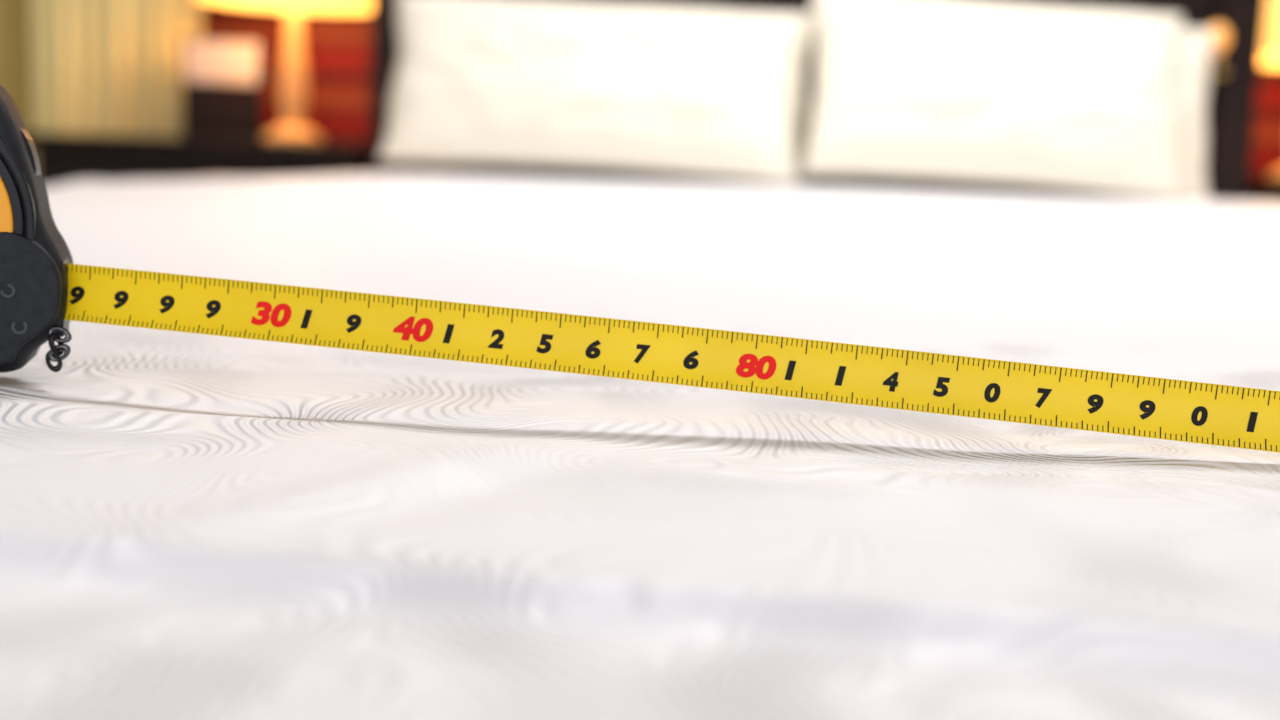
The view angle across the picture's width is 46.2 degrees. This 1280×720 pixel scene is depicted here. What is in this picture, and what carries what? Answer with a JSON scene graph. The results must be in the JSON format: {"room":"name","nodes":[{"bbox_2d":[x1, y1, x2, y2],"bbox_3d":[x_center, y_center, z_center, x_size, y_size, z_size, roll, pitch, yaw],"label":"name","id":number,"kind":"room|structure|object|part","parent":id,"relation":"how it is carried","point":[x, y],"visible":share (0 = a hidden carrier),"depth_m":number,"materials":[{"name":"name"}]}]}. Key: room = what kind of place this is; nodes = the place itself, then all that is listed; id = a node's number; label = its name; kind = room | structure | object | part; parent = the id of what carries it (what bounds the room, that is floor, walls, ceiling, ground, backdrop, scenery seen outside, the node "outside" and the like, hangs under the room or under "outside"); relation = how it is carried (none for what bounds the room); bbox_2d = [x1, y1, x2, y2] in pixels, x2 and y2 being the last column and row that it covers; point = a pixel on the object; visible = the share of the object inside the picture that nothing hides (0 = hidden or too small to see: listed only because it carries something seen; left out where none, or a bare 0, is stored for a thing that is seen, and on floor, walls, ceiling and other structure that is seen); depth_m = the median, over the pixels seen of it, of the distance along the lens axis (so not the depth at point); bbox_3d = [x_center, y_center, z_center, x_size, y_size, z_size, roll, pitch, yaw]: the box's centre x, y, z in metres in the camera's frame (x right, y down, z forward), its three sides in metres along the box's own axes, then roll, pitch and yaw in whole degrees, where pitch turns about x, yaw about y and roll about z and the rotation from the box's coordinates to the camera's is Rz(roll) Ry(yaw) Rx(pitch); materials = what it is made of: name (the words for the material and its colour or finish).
{"room":"bedroom","nodes":[
{"label":"bedroom","id":0,"kind":"room"},
{"bbox_2d":[0,0,32,132],"bbox_3d":[0.291,-1.052,3.134,5.500,2.600,0.100,2,8,0],"label":"wall","id":1,"kind":"structure","parent":0,"point":[15,15],"depth_m":3.15,"materials":[{"name":"paint"}]},
{"bbox_2d":[31,0,201,137],"bbox_3d":[-1.061,-1.024,3.030,0.349,2.430,0.048,2,8,0],"label":"curtain","id":2,"kind":"object","parent":1,"relation":"hanging from","point":[100,67],"visible":0.26,"depth_m":3.09,"materials":[{"name":"fabric"}]},
{"bbox_2d":[202,0,1279,179],"bbox_3d":[0.429,-0.741,3.110,2.700,1.800,0.029,2,8,0],"label":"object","id":3,"kind":"structure","parent":1,"relation":"attached to","point":[336,45],"depth_m":3.12,"materials":[{"name":"red wood"}]},
{"bbox_3d":[0.224,0.675,0.496,5.300,0.100,5.600,2,8,0],"label":"floor","id":4,"kind":"structure","parent":0,"visible":0},
{"bbox_2d":[29,133,369,186],"bbox_3d":[-0.827,-0.092,2.932,0.620,0.670,0.356,2,8,0],"label":"nightstand","id":5,"kind":"object","parent":4,"relation":"on","point":[64,158],"visible":0.16,"depth_m":2.73,"materials":[{"name":"brown wood"}]},
{"bbox_2d":[182,37,263,140],"bbox_3d":[-0.830,-0.541,3.008,0.160,0.198,0.071,2,8,0],"label":"picture frame","id":6,"kind":"object","parent":5,"relation":"on","point":[223,79],"visible":0.88,"depth_m":2.98,"materials":[{"name":"brown wood"}]},
{"bbox_2d":[204,0,371,143],"bbox_3d":[-0.655,-0.664,2.839,0.360,0.500,0.360,2,8,0],"label":"table lamp","id":7,"kind":"object","parent":5,"relation":"on","point":[293,75],"visible":0.96,"depth_m":2.84,"materials":[{"name":"ceramic"}]},
{"bbox_3d":[-0.650,-0.794,2.821,0.360,0.238,0.360,2,8,0],"label":"lamp shade","id":8,"kind":"part","parent":7,"relation":"part of","materials":[{"name":"beige fabric"}]},
{"bbox_3d":[-0.658,-0.580,2.851,0.050,0.270,0.050,2,8,0],"label":"stem","id":9,"kind":"part","parent":7,"relation":"part of","materials":[{"name":"ceramic"}]},
{"bbox_2d":[370,0,1266,201],"bbox_3d":[0.263,-0.192,1.365,1.910,1.380,2.660,2,8,0],"label":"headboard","id":10,"kind":"object","parent":4,"relation":"on","point":[1232,97],"visible":0.02,"depth_m":2.60,"materials":[{"name":"brown wood"}]},
{"bbox_2d":[0,172,1279,719],"bbox_3d":[0.252,0.089,1.282,2.154,0.423,2.682,2,8,0],"label":"sheet","id":11,"kind":"object","parent":10,"relation":"on","point":[194,526],"visible":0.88,"depth_m":0.35,"materials":[{"name":"white fabric"}]},
{"bbox_2d":[379,0,800,182],"bbox_3d":[-0.074,-0.436,2.386,0.662,0.281,0.176,2,8,-1],"label":"pillow","id":12,"kind":"object","parent":11,"relation":"on","point":[690,91],"visible":1,"depth_m":2.33,"materials":[{"name":"fabric"}]},
{"bbox_2d":[429,14,812,178],"bbox_3d":[-0.029,-0.457,2.526,0.643,0.277,0.140,3,8,3],"label":"pillow","id":13,"kind":"object","parent":11,"relation":"on","point":[798,98],"visible":0.06,"depth_m":2.51,"materials":[{"name":"fabric"}]},
{"bbox_2d":[0,85,1279,452],"bbox_3d":[0.012,-0.029,0.435,0.584,0.104,0.058,2,8,2],"label":"tape measure","id":14,"kind":"object","parent":11,"relation":"on","point":[42,290],"visible":1,"depth_m":0.43,"materials":[{"name":"yellow paint"}]},
{"bbox_3d":[-0.174,-0.020,0.452,0.003,0.025,0.013,0,8,-14],"label":"mouth frame","id":15,"kind":"part","parent":14,"relation":"part of","materials":[{"name":"black plastic"}]},
{"bbox_3d":[0.059,0.005,0.428,0.482,0.043,0.004,3,8,6],"label":"blade","id":16,"kind":"part","parent":14,"relation":"part of","materials":[{"name":"yellow paint"}]},
{"bbox_2d":[803,0,1185,201],"bbox_3d":[0.565,-0.424,2.381,0.601,0.319,0.193,3,8,4],"label":"pillow","id":17,"kind":"object","parent":11,"relation":"on","point":[953,90],"visible":1,"depth_m":2.33,"materials":[{"name":"fabric"}]},
{"bbox_2d":[1119,28,1214,200],"bbox_3d":[0.633,-0.438,2.525,0.679,0.331,0.147,3,8,4],"label":"pillow","id":18,"kind":"object","parent":11,"relation":"on","point":[1196,50],"visible":0.08,"depth_m":2.50,"materials":[{"name":"fabric"}]},
{"bbox_2d":[1209,24,1229,75],"bbox_3d":[0.984,-0.529,2.554,0.045,0.085,0.042,2,8,0],"label":"light","id":19,"kind":"object","parent":10,"relation":"attached to","point":[1221,37],"visible":0.95,"depth_m":2.54,"materials":[{"name":"gold metal"}]},
{"bbox_3d":[0.989,-0.515,2.566,0.010,0.045,0.010,2,8,0],"label":"arm","id":20,"kind":"part","parent":19,"relation":"part of","materials":[{"name":"gold metal"}]},
{"bbox_3d":[0.982,-0.547,2.551,0.040,0.048,0.040,2,8,0],"label":"globe","id":21,"kind":"part","parent":19,"relation":"part of","materials":[{"name":"orange"}]},
{"bbox_2d":[1248,179,1279,202],"bbox_3d":[1.421,-0.006,2.932,0.600,0.670,0.356,2,8,0],"label":"nightstand","id":22,"kind":"object","parent":4,"relation":"on","point":[1268,191],"visible":0.16,"depth_m":2.74,"materials":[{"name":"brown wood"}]},
{"bbox_2d":[1260,0,1279,180],"bbox_3d":[1.274,-0.590,2.839,0.360,0.500,0.360,2,8,0],"label":"table lamp","id":23,"kind":"object","parent":22,"relation":"on","point":[1270,56],"visible":0.38,"depth_m":2.73,"materials":[{"name":"ceramic"}]},
{"bbox_3d":[1.278,-0.702,2.824,0.360,0.274,0.360,2,8,0],"label":"lamp shade","id":24,"kind":"part","parent":23,"relation":"part of","materials":[{"name":"beige fabric"}]}
]}

